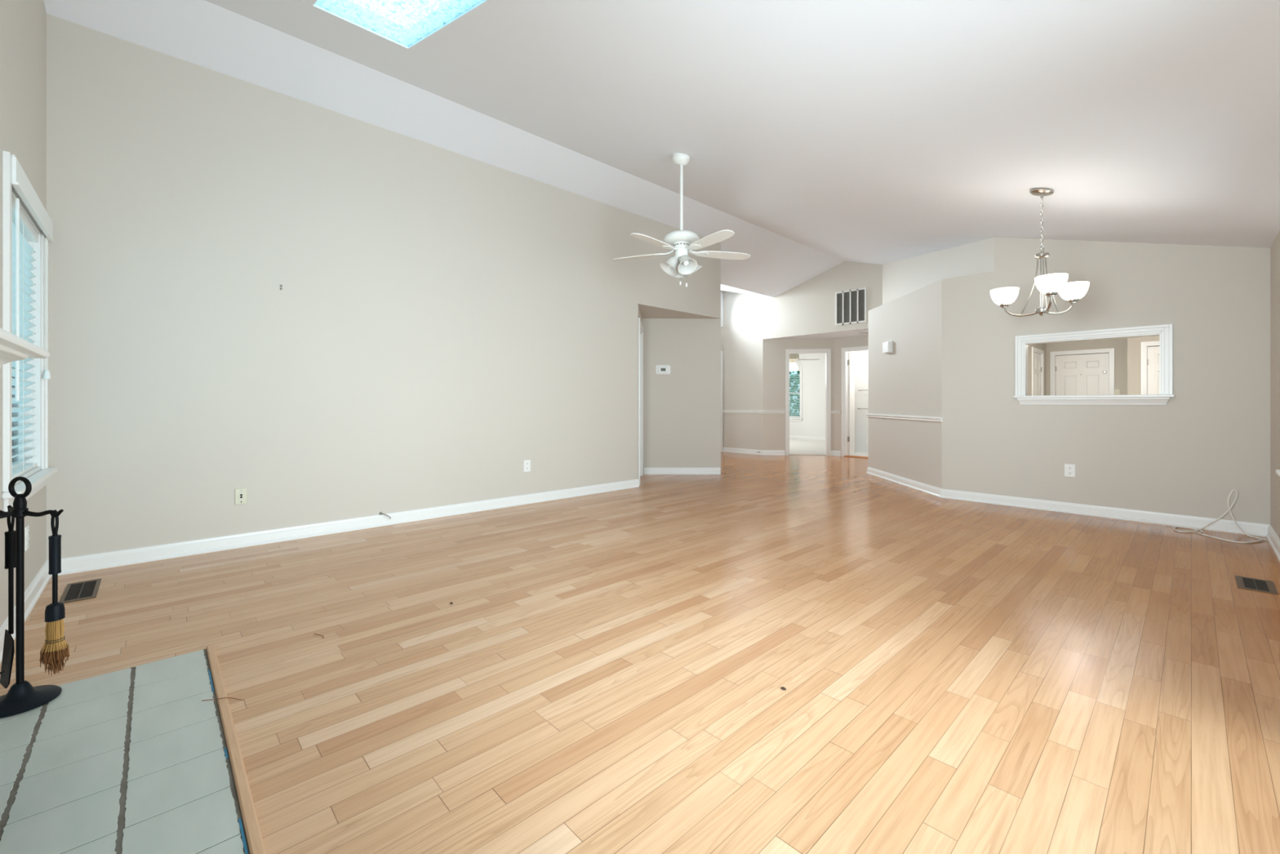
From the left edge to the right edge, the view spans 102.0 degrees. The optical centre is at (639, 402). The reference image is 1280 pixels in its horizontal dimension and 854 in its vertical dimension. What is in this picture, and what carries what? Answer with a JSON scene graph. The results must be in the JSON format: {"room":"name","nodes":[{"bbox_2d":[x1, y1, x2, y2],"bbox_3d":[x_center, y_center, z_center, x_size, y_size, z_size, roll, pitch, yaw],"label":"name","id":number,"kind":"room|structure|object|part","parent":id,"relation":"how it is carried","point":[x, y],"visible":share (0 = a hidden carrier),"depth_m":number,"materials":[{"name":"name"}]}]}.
{"room":"living room","nodes":[
{"label":"living room","id":0,"kind":"room"},
{"bbox_2d":[0,0,46,627],"bbox_3d":[-1.851,-0.770,1.197,0.120,3.620,5.360,0,0,-43],"label":"wall","id":1,"kind":"structure","parent":0,"point":[23,23],"depth_m":2.59,"materials":[{"name":"beige paint"}]},
{"bbox_2d":[0,560,51,663],"bbox_3d":[-2.915,0.992,2.435,0.024,0.096,1.860,0,0,-43],"label":"baseboard","id":2,"kind":"structure","parent":1,"relation":"attached to","point":[34,590],"depth_m":2.65,"materials":[{"name":"white wood"}]},
{"bbox_2d":[24,524,29,551],"bbox_3d":[-3.091,0.680,2.612,0.009,0.120,0.080,0,0,-43],"label":"power outlet","id":3,"kind":"object","parent":1,"relation":"attached to","point":[27,527],"visible":1,"depth_m":2.60,"materials":[{"name":"white plastic"}]},
{"bbox_2d":[1,151,57,511],"bbox_3d":[-3.125,-0.298,2.594,0.175,1.553,1.170,0,0,-43],"label":"window","id":4,"kind":"structure","parent":1,"relation":"in","point":[38,480],"depth_m":2.87,"materials":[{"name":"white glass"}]},
{"bbox_3d":[-3.157,-0.300,2.564,0.004,1.320,0.900,0,0,-43],"label":"glass","id":5,"kind":"part","parent":4,"relation":"part of","materials":[{"name":"clear glass"}]},
{"bbox_3d":[-3.154,-0.300,2.566,0.035,1.320,0.900,0,0,-43],"label":"sash","id":6,"kind":"part","parent":4,"relation":"part of","materials":[{"name":"white wood"}]},
{"bbox_3d":[-3.081,0.394,2.635,0.055,0.028,1.170,0,0,-43],"label":"sill","id":7,"kind":"part","parent":4,"relation":"part of","materials":[{"name":"white wood"}]},
{"bbox_2d":[11,154,54,479],"bbox_3d":[-3.132,-0.362,2.632,0.104,1.440,1.125,0,0,-43],"label":"window blinds","id":8,"kind":"object","parent":4,"relation":"attached to","point":[23,232],"visible":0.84,"depth_m":2.62,"materials":[{"name":"white plastic"}]},
{"bbox_3d":[-2.922,-0.285,2.374,0.054,1.266,0.002,0,0,-43],"label":"ladder cord","id":9,"kind":"part","parent":8,"relation":"part of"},
{"bbox_3d":[-3.127,-0.285,2.592,0.054,1.266,0.002,0,0,-43],"label":"ladder cord","id":10,"kind":"part","parent":8,"relation":"part of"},
{"bbox_3d":[-3.127,0.349,2.592,0.052,0.018,0.896,0,0,-43],"label":"rail","id":11,"kind":"part","parent":8,"relation":"part of","materials":[{"name":"white plastic"}]},
{"bbox_3d":[-3.386,-0.565,2.953,0.006,0.750,0.009,0,0,2],"label":"pull cord","id":12,"kind":"part","parent":8,"relation":"part of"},
{"bbox_2d":[46,13,720,559],"bbox_3d":[-1.276,-0.770,5.332,6.620,3.620,0.120,0,0,-43],"label":"wall","id":13,"kind":"structure","parent":0,"point":[442,322],"depth_m":3.99,"materials":[{"name":"beige paint"}]},
{"bbox_2d":[235,487,247,504],"bbox_3d":[-2.878,0.674,3.737,0.072,0.116,0.012,0,0,-43],"label":"cable jack","id":14,"kind":"object","parent":13,"relation":"attached to","point":[241,494],"visible":1,"depth_m":3.73,"materials":[{"name":"beige plastic"}]},
{"bbox_2d":[46,479,639,576],"bbox_3d":[-1.784,0.992,4.756,4.850,0.096,0.024,0,0,-43],"label":"baseboard","id":15,"kind":"structure","parent":13,"relation":"attached to","point":[81,563],"depth_m":3.98,"materials":[{"name":"white wood"}]},
{"bbox_2d":[523,459,530,471],"bbox_3d":[-1.166,0.650,5.346,0.080,0.120,0.009,0,0,-43],"label":"power outlet","id":16,"kind":"object","parent":13,"relation":"attached to","point":[526,464],"visible":1,"depth_m":5.34,"materials":[{"name":"white plastic"}]},
{"bbox_2d":[0,438,1279,853],"bbox_3d":[1.603,1.084,7.679,14.150,0.112,10.200,0,0,-43],"label":"floor","id":17,"kind":"structure","parent":0,"point":[603,673],"depth_m":2.02,"materials":[{"name":"brown wood"}]},
{"bbox_2d":[58,577,101,603],"bbox_3d":[-3.092,1.038,2.865,0.135,0.005,0.400,0,0,-43],"label":"floor vent","id":18,"kind":"object","parent":17,"relation":"in","point":[86,589],"visible":0.89,"depth_m":2.85,"materials":[{"name":"brown metal"}]},
{"bbox_2d":[0,644,266,853],"bbox_3d":[-1.442,1.032,1.329,0.659,0.015,1.772,0,0,-43],"label":"hearth","id":19,"kind":"object","parent":17,"relation":"on","point":[133,760],"visible":0.95,"depth_m":1.45,"materials":[{"name":"tile"}]},
{"bbox_2d":[0,328,49,367],"bbox_3d":[-1.602,0.425,1.171,0.207,1.215,1.520,0,0,-43],"label":"fireplace mantel","id":20,"kind":"object","parent":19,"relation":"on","point":[13,348],"visible":1,"depth_m":1.48,"materials":[{"name":"white wood"}]},
{"bbox_3d":[-1.612,-0.126,1.161,0.180,0.052,1.180,0,0,-43],"label":"cornice","id":21,"kind":"part","parent":20,"relation":"part of","materials":[{"name":"white wood"}]},
{"bbox_2d":[0,476,63,717],"bbox_3d":[-2.131,0.643,1.793,0.257,0.780,0.218,0,0,-25],"label":"stand","id":22,"kind":"object","parent":19,"relation":"on","point":[22,696],"visible":1,"depth_m":1.77,"materials":[{"name":"black metal"}]},
{"bbox_3d":[-2.205,0.379,1.790,0.143,0.028,0.016,0,0,8],"label":"hook arm","id":23,"kind":"part","parent":22,"relation":"part of","materials":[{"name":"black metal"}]},
{"bbox_3d":[-2.168,0.379,1.713,0.013,0.031,0.144,0,0,30],"label":"hook arm","id":24,"kind":"part","parent":22,"relation":"part of","materials":[{"name":"black metal"}]},
{"bbox_2d":[0,506,15,688],"bbox_3d":[-2.235,0.681,1.837,0.092,0.628,0.034,0,0,30],"label":"shovel","id":25,"kind":"object","parent":22,"relation":"hanging from","point":[10,535],"visible":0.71,"depth_m":1.83,"materials":[{"name":"black metal"}]},
{"bbox_3d":[-2.239,0.900,1.831,0.092,0.190,0.019,0,0,30],"label":"blade","id":26,"kind":"part","parent":25,"relation":"part of","materials":[{"name":"black metal"}]},
{"bbox_3d":[-2.055,0.379,1.779,0.143,0.028,0.016,0,0,0],"label":"hook arm","id":27,"kind":"part","parent":22,"relation":"part of","materials":[{"name":"black metal"}]},
{"bbox_2d":[39,509,70,675],"bbox_3d":[-2.012,0.651,1.780,0.073,0.568,0.068,0,0,38],"label":"broom","id":28,"kind":"object","parent":22,"relation":"hanging from","point":[55,649],"visible":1,"depth_m":1.77,"materials":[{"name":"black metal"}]},
{"bbox_2d":[201,697,242,701],"bbox_3d":[-1.445,1.027,1.790,0.127,0.016,0.006,0,0,-10],"label":"twig","id":29,"kind":"object","parent":19,"relation":"on","point":[223,697],"visible":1,"depth_m":1.79,"materials":[{"name":"brown wood"}]},
{"bbox_2d":[1173,488,1266,542],"bbox_3d":[4.551,0.864,4.095,0.367,0.354,0.481,0,0,-17],"label":"coaxial cable","id":30,"kind":"object","parent":17,"relation":"on","point":[1201,531],"visible":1,"depth_m":4.12,"materials":[{"name":"white plastic"}]},
{"bbox_2d":[1235,575,1278,594],"bbox_3d":[3.518,1.038,2.959,0.290,0.005,0.145,0,0,-43],"label":"floor vent","id":31,"kind":"object","parent":17,"relation":"in","point":[1242,582],"visible":1,"depth_m":2.95,"materials":[{"name":"brown metal"}]},
{"bbox_2d":[638,306,642,324],"bbox_3d":[-0.046,-0.185,6.993,0.100,2.450,1.133,0,0,3],"label":"wall","id":32,"kind":"structure","parent":0,"point":[639,312],"depth_m":7.02,"materials":[{"name":"beige paint"}]},
{"bbox_2d":[638,317,643,485],"bbox_3d":[-0.037,-0.015,6.991,0.119,2.109,0.948,0,0,3],"label":"door","id":33,"kind":"structure","parent":32,"relation":"in","point":[640,326],"depth_m":7.38,"materials":[{"name":"white paint"}]},
{"bbox_2d":[44,0,1279,297],"bbox_3d":[0.865,-1.854,5.222,9.590,1.372,7.510,0,0,-43],"label":"ceiling","id":34,"kind":"structure","parent":0,"point":[823,135],"depth_m":3.21,"materials":[{"name":"white paint"}]},
{"bbox_2d":[315,0,476,45],"bbox_3d":[-1.307,-2.212,2.758,0.630,0.446,1.230,0,0,-43],"label":"window","id":35,"kind":"structure","parent":34,"relation":"attached to","point":[447,8],"depth_m":3.12,"materials":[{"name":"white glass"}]},
{"bbox_2d":[613,152,750,286],"bbox_3d":[0.355,-1.614,4.534,1.236,1.179,1.248,0,0,-43],"label":"ceiling fan","id":36,"kind":"object","parent":34,"relation":"hanging from","point":[681,242],"visible":1,"depth_m":4.52,"materials":[{"name":"white metal"}]},
{"bbox_3d":[-0.018,-1.332,4.732,0.490,0.027,0.135,0,0,22],"label":"blade","id":37,"kind":"part","parent":36,"relation":"part of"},
{"bbox_3d":[0.100,-1.332,4.258,0.135,0.027,0.490,0,0,40],"label":"blade","id":38,"kind":"part","parent":36,"relation":"part of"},
{"bbox_3d":[0.255,-1.202,4.540,0.166,0.164,0.170,0,0,-43],"label":"lamp shade","id":39,"kind":"part","parent":36,"relation":"part of","materials":[{"name":"white glass"}]},
{"bbox_3d":[0.330,-1.202,4.688,0.170,0.164,0.166,0,0,-43],"label":"lamp shade","id":40,"kind":"part","parent":36,"relation":"part of","materials":[{"name":"white glass"}]},
{"bbox_3d":[0.394,-1.228,4.494,0.052,0.079,0.066,0,0,-43],"label":"bulb","id":41,"kind":"part","parent":36,"relation":"part of","materials":[{"name":"white glass"}]},
{"bbox_3d":[0.404,-1.202,4.465,0.170,0.164,0.166,0,0,-43],"label":"lamp shade","id":42,"kind":"part","parent":36,"relation":"part of","materials":[{"name":"white glass"}]},
{"bbox_3d":[0.478,-1.202,4.613,0.166,0.164,0.170,0,0,-43],"label":"lamp shade","id":43,"kind":"part","parent":36,"relation":"part of","materials":[{"name":"white glass"}]},
{"bbox_3d":[0.587,-1.332,4.224,0.135,0.027,0.490,0,0,-32],"label":"blade","id":44,"kind":"part","parent":36,"relation":"part of","materials":[{"name":"white wood"}]},
{"bbox_3d":[0.769,-1.332,4.677,0.490,0.027,0.135,0,0,-14],"label":"blade","id":45,"kind":"part","parent":36,"relation":"part of","materials":[{"name":"white wood"}]},
{"bbox_2d":[990,187,1089,316],"bbox_3d":[2.842,-1.085,3.732,0.584,0.913,0.563,0,0,-43],"label":"chandelier","id":46,"kind":"object","parent":34,"relation":"hanging from","point":[1048,285],"visible":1,"depth_m":3.69,"materials":[{"name":"silver metal"}]},
{"bbox_3d":[2.752,-0.800,3.910,0.181,0.112,0.181,0,0,-43],"label":"lamp shade","id":47,"kind":"part","parent":46,"relation":"part of","materials":[{"name":"white glass"}]},
{"bbox_3d":[2.808,-0.681,3.827,0.014,0.092,0.214,0,0,-34],"label":"arm","id":48,"kind":"part","parent":46,"relation":"part of","materials":[{"name":"silver metal"}]},
{"bbox_3d":[2.884,-1.295,3.714,0.016,0.400,0.016,0,0,-43],"label":"chain","id":49,"kind":"part","parent":46,"relation":"part of","materials":[{"name":"silver metal"}]},
{"bbox_3d":[2.825,-0.681,3.592,0.014,0.092,0.214,0,0,26],"label":"arm","id":50,"kind":"part","parent":46,"relation":"part of","materials":[{"name":"silver metal"}]},
{"bbox_3d":[2.781,-0.800,3.502,0.181,0.112,0.181,0,0,-43],"label":"lamp shade","id":51,"kind":"part","parent":46,"relation":"part of","materials":[{"name":"white glass"}]},
{"bbox_3d":[3.020,-0.681,3.724,0.214,0.092,0.014,0,0,-4],"label":"arm","id":52,"kind":"part","parent":46,"relation":"part of","materials":[{"name":"silver metal"}]},
{"bbox_3d":[3.120,-0.800,3.731,0.181,0.112,0.181,0,0,-43],"label":"lamp shade","id":53,"kind":"part","parent":46,"relation":"part of","materials":[{"name":"white glass"}]},
{"bbox_2d":[638,303,716,318],"bbox_3d":[0.280,-1.280,7.342,1.740,0.101,0.918,0,0,-43],"label":"ceiling","id":54,"kind":"structure","parent":0,"point":[646,311],"depth_m":7.16,"materials":[{"name":"beige paint"}]},
{"bbox_2d":[642,318,720,474],"bbox_3d":[0.605,-0.185,7.605,1.146,2.450,0.100,0,0,0],"label":"wall","id":55,"kind":"structure","parent":0,"point":[682,407],"depth_m":7.55,"materials":[{"name":"beige paint"}]},
{"bbox_2d":[656,364,670,373],"bbox_3d":[0.337,-0.485,7.540,0.210,0.134,0.031,0,0,0],"label":"thermostat","id":56,"kind":"object","parent":55,"relation":"attached to","point":[660,369],"visible":1,"depth_m":7.53,"materials":[{"name":"white plastic"}]},
{"bbox_2d":[644,467,720,474],"bbox_3d":[0.615,0.992,7.543,1.113,0.096,0.024,0,0,0],"label":"baseboard","id":57,"kind":"structure","parent":55,"relation":"attached to","point":[646,470],"depth_m":7.54,"materials":[{"name":"white wood"}]},
{"bbox_2d":[720,326,723,351],"bbox_3d":[0.690,-0.835,10.127,3.070,3.750,0.120,0,0,-43],"label":"wall","id":58,"kind":"structure","parent":0,"point":[722,327],"depth_m":11.04,"materials":[{"name":"beige paint"}]},
{"bbox_2d":[720,351,723,451],"bbox_3d":[1.334,-0.032,10.719,1.068,2.144,0.139,0,0,-43],"label":"door","id":59,"kind":"structure","parent":58,"relation":"in","point":[722,352],"depth_m":11.01,"materials":[{"name":"white paint"}]},
{"bbox_2d":[720,290,723,326],"bbox_3d":[1.334,-2.005,10.719,1.080,0.770,0.140,0,0,-43],"label":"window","id":60,"kind":"structure","parent":58,"relation":"in","point":[722,291],"depth_m":11.01,"materials":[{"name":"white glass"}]},
{"bbox_2d":[763,338,834,451],"bbox_3d":[3.153,-0.210,10.347,1.394,2.500,0.100,0,0,4],"label":"wall","id":61,"kind":"structure","parent":0,"point":[774,350],"depth_m":10.32,"materials":[{"name":"beige paint"}]},
{"bbox_2d":[785,348,831,455],"bbox_3d":[3.340,-0.015,10.325,0.878,2.109,0.119,0,0,4],"label":"door frame","id":62,"kind":"structure","parent":61,"relation":"in","point":[827,351],"depth_m":10.27,"materials":[{"name":"paint"}]},
{"bbox_2d":[831,410,840,413],"bbox_3d":[3.857,0.185,10.205,0.193,0.054,0.063,0,0,33],"label":"trim","id":63,"kind":"structure","parent":61,"relation":"attached to","point":[832,411],"depth_m":10.21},
{"bbox_2d":[723,261,882,449],"bbox_3d":[2.994,-0.810,9.856,0.120,3.700,3.670,0,0,-43],"label":"wall","id":64,"kind":"structure","parent":0,"point":[808,308],"depth_m":10.38,"materials":[{"name":"beige paint"}]},
{"bbox_2d":[723,447,785,455],"bbox_3d":[2.265,0.992,10.588,1.355,0.096,0.242,0,0,34],"label":"baseboard","id":65,"kind":"structure","parent":64,"relation":"attached to","point":[774,452],"depth_m":10.47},
{"bbox_2d":[723,410,785,413],"bbox_3d":[2.264,0.185,10.584,1.361,0.054,0.251,0,0,34],"label":"trim","id":66,"kind":"structure","parent":64,"relation":"attached to","point":[724,411],"depth_m":10.40,"materials":[{"name":"white wood"}]},
{"bbox_2d":[835,287,866,325],"bbox_3d":[3.674,-1.675,9.033,0.016,0.590,0.550,0,0,-43],"label":"air vent","id":67,"kind":"object","parent":64,"relation":"in","point":[851,305],"visible":1,"depth_m":9.03,"materials":[{"name":"white metal"}]},
{"bbox_3d":[3.539,-1.675,9.180,0.010,0.534,0.108,0,0,-43],"label":"louvre panel","id":68,"kind":"part","parent":67,"relation":"part of","materials":[{"name":"grey metal"}]},
{"bbox_3d":[3.629,-1.675,9.085,0.010,0.534,0.108,0,0,-43],"label":"louvre panel","id":69,"kind":"part","parent":67,"relation":"part of","materials":[{"name":"grey metal"}]},
{"bbox_3d":[3.718,-1.675,8.989,0.010,0.534,0.108,0,0,-43],"label":"louvre panel","id":70,"kind":"part","parent":67,"relation":"part of","materials":[{"name":"grey metal"}]},
{"bbox_3d":[3.807,-1.675,8.894,0.010,0.534,0.108,0,0,-43],"label":"louvre panel","id":71,"kind":"part","parent":67,"relation":"part of","materials":[{"name":"grey metal"}]},
{"bbox_2d":[789,353,825,436],"bbox_3d":[4.956,-0.210,14.531,0.120,2.500,4.800,0,0,-43],"label":"wall","id":72,"kind":"structure","parent":0,"point":[812,424],"depth_m":14.55,"materials":[{"name":"white paint"}]},
{"bbox_2d":[789,366,802,422],"bbox_3d":[4.248,-0.254,15.245,0.175,1.583,1.240,0,0,-43],"label":"window","id":73,"kind":"structure","parent":72,"relation":"in","point":[799,419],"depth_m":14.82,"materials":[{"name":"white wood"}]},
{"bbox_2d":[789,368,799,417],"bbox_3d":[4.239,-0.275,15.236,0.056,1.386,1.046,0,0,-43],"label":"window blinds","id":74,"kind":"object","parent":73,"relation":"attached to","point":[797,370],"visible":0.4,"depth_m":14.98,"materials":[{"name":"white plastic"}]},
{"bbox_3d":[4.217,-0.302,15.216,0.020,1.485,1.200,0,0,-43],"label":"casing","id":75,"kind":"part","parent":73,"relation":"part of","materials":[{"name":"white wood"}]},
{"bbox_2d":[789,435,825,439],"bbox_3d":[4.852,0.992,14.536,0.024,0.096,4.650,0,0,-43],"label":"baseboard","id":76,"kind":"structure","parent":72,"relation":"attached to","point":[790,436],"depth_m":14.65,"materials":[{"name":"white wood"}]},
{"bbox_2d":[764,328,868,339],"bbox_3d":[3.718,-1.315,9.788,1.078,0.091,2.780,0,0,-43],"label":"ceiling","id":77,"kind":"structure","parent":0,"point":[852,333],"depth_m":9.70,"materials":[{"name":"white paint"}]},
{"bbox_2d":[834,335,868,456],"bbox_3d":[4.443,-0.210,9.687,0.100,2.500,1.640,0,0,-43],"label":"wall","id":78,"kind":"structure","parent":0,"point":[839,343],"depth_m":10.17,"materials":[{"name":"beige paint"}]},
{"bbox_2d":[831,450,840,456],"bbox_3d":[3.859,0.992,10.208,0.193,0.096,0.056,0,0,33],"label":"baseboard","id":79,"kind":"structure","parent":78,"relation":"attached to","point":[833,452],"depth_m":10.21,"materials":[{"name":"white wood"}]},
{"bbox_2d":[841,346,868,457],"bbox_3d":[4.390,-0.016,9.946,0.418,2.116,0.878,0,0,-43],"label":"door frame","id":80,"kind":"structure","parent":78,"relation":"in","point":[847,358],"depth_m":10.12,"materials":[{"name":"white paint"}]},
{"bbox_2d":[853,350,868,453],"bbox_3d":[5.131,-0.210,10.299,0.080,2.500,1.790,0,0,-43],"label":"wall","id":81,"kind":"structure","parent":0,"point":[861,357],"depth_m":10.79,"materials":[{"name":"white paint"}]},
{"bbox_2d":[868,279,942,488],"bbox_3d":[3.407,-0.160,6.674,0.120,2.400,1.959,0,0,2],"label":"wall","id":82,"kind":"structure","parent":0,"point":[907,380],"depth_m":6.45,"materials":[{"name":"beige paint"}]},
{"bbox_2d":[882,340,893,354],"bbox_3d":[3.326,-0.747,6.962,0.058,0.160,0.190,0,0,2],"label":"door chime","id":83,"kind":"object","parent":82,"relation":"attached to","point":[887,347],"visible":1,"depth_m":6.88,"materials":[{"name":"white plastic"}]},
{"bbox_3d":[3.349,-0.747,6.962,0.012,0.160,0.190,0,0,2],"label":"plate","id":84,"kind":"part","parent":83,"relation":"part of","materials":[{"name":"white plastic"}]},
{"bbox_2d":[866,413,942,422],"bbox_3d":[3.331,0.185,6.669,0.032,0.054,1.973,0,0,2],"label":"trim","id":85,"kind":"structure","parent":82,"relation":"attached to","point":[874,415],"depth_m":6.41,"materials":[{"name":"white wood"}]},
{"bbox_2d":[882,237,994,304],"bbox_3d":[3.902,-1.935,6.987,0.100,1.150,3.329,0,0,7],"label":"wall","id":86,"kind":"structure","parent":0,"point":[901,277],"depth_m":6.70,"materials":[{"name":"beige paint"}]},
{"bbox_2d":[1027,343,1046,395],"bbox_3d":[5.859,-0.160,8.369,6.600,2.400,0.120,0,0,-43],"label":"wall","id":87,"kind":"structure","parent":0,"point":[1041,346],"depth_m":9.60,"materials":[{"name":"paint"}]},
{"bbox_2d":[1031,346,1044,395],"bbox_3d":[7.615,0.001,10.005,1.018,2.079,0.139,0,0,-43],"label":"door","id":88,"kind":"structure","parent":87,"relation":"in","point":[1037,355],"depth_m":10.07,"materials":[{"name":"white paint"}]},
{"bbox_2d":[1046,337,1153,395],"bbox_3d":[9.345,-0.160,9.565,0.120,2.400,3.150,0,0,-43],"label":"wall","id":89,"kind":"structure","parent":0,"point":[1120,345],"depth_m":9.87,"materials":[{"name":"paint"}]},
{"bbox_2d":[1050,347,1114,395],"bbox_3d":[8.717,0.001,10.220,0.139,2.079,0.963,0,0,-43],"label":"door","id":90,"kind":"structure","parent":89,"relation":"in","point":[1086,373],"depth_m":10.18,"materials":[{"name":"white paint"}]},
{"bbox_2d":[1114,389,1119,395],"bbox_3d":[9.027,-0.195,9.801,0.020,0.120,0.080,0,0,-43],"label":"light switch","id":91,"kind":"object","parent":89,"relation":"attached to","point":[1117,392],"visible":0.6,"depth_m":9.80,"materials":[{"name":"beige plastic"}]},
{"bbox_2d":[942,237,1270,524],"bbox_3d":[4.192,-0.510,4.856,0.120,3.100,2.420,0,0,-43],"label":"wall","id":92,"kind":"structure","parent":0,"point":[1185,455],"depth_m":4.63,"materials":[{"name":"beige paint"}]},
{"bbox_2d":[866,466,1270,537],"bbox_3d":[3.751,0.992,5.678,0.832,0.096,3.958,0,0,-23],"label":"baseboard","id":93,"kind":"structure","parent":92,"relation":"attached to","point":[1179,520],"depth_m":4.80,"materials":[{"name":"white wood"}]},
{"bbox_2d":[1064,463,1075,477],"bbox_3d":[4.065,0.640,4.897,0.009,0.120,0.080,0,0,-43],"label":"power outlet","id":94,"kind":"object","parent":92,"relation":"attached to","point":[1069,469],"visible":1,"depth_m":4.90,"materials":[{"name":"white plastic"}]},
{"bbox_2d":[1013,324,1174,404],"bbox_3d":[4.187,-0.326,4.836,0.175,0.688,1.126,0,0,-43],"label":"trim","id":95,"kind":"structure","parent":92,"relation":"attached to","point":[1165,331],"depth_m":4.72,"materials":[{"name":"white wood"}]},
{"bbox_3d":[4.187,-0.060,4.836,0.175,0.024,1.126,0,0,-43],"label":"sill","id":96,"kind":"part","parent":95,"relation":"part of","materials":[{"name":"white wood"}]},
{"bbox_2d":[1127,335,1159,395],"bbox_3d":[9.288,-0.160,8.603,0.120,2.400,1.727,0,0,-43],"label":"wall","id":97,"kind":"structure","parent":0,"point":[1134,344],"depth_m":9.12,"materials":[{"name":"paint"}]},
{"bbox_2d":[1141,341,1159,394],"bbox_3d":[9.094,-0.012,8.796,0.139,2.104,0.833,0,0,-43],"label":"door","id":98,"kind":"structure","parent":97,"relation":"in","point":[1149,355],"depth_m":8.99,"materials":[{"name":"white paint"}]},
{"bbox_2d":[1270,230,1279,538],"bbox_3d":[2.461,-0.310,1.652,7.030,2.700,0.120,0,0,-43],"label":"wall","id":99,"kind":"structure","parent":0,"point":[1275,247],"depth_m":3.77,"materials":[{"name":"beige paint"}]},
{"bbox_2d":[1266,524,1279,561],"bbox_3d":[3.549,0.992,2.773,3.670,0.096,0.024,0,0,-43],"label":"baseboard","id":100,"kind":"structure","parent":99,"relation":"attached to","point":[1272,537],"depth_m":3.71,"materials":[{"name":"white wood"}]},
{"bbox_2d":[1275,469,1279,476],"bbox_3d":[3.364,-0.288,2.538,1.970,1.613,0.175,0,0,-43],"label":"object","id":101,"kind":"structure","parent":99,"relation":"in","point":[1277,471],"depth_m":3.20,"materials":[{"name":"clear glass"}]},
{"bbox_3d":[3.271,-1.430,13.017,4.610,0.060,4.900,0,0,-43],"label":"ceiling","id":102,"kind":"structure","parent":0,"visible":0},
{"bbox_2d":[789,353,819,371],"bbox_3d":[3.549,-1.073,12.222,1.180,0.655,1.140,0,0,-43],"label":"ceiling fan","id":103,"kind":"object","parent":102,"relation":"hanging from","point":[793,366],"visible":0.56,"depth_m":12.06,"materials":[{"name":"beige plastic"}]},
{"bbox_3d":[3.581,-0.848,12.183,0.270,0.205,0.270,0,0,-43],"label":"lamp shade","id":104,"kind":"part","parent":103,"relation":"part of","materials":[{"name":"white glass"}]},
{"label":"outside","id":105,"kind":"structure","parent":0,"visible":0},
{"bbox_3d":[12.727,1.440,25.670,26.300,0.100,40.000,0,0,-43],"label":"garden","id":106,"kind":"object","parent":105,"visible":0},
{"bbox_2d":[789,370,799,415],"bbox_3d":[5.537,-0.051,17.784,2.526,3.092,4.433,0,0,-43],"label":"tree","id":107,"kind":"object","parent":106,"relation":"on","point":[798,371],"visible":0.02,"depth_m":17.30,"materials":[{"name":"green plant"}]}
]}

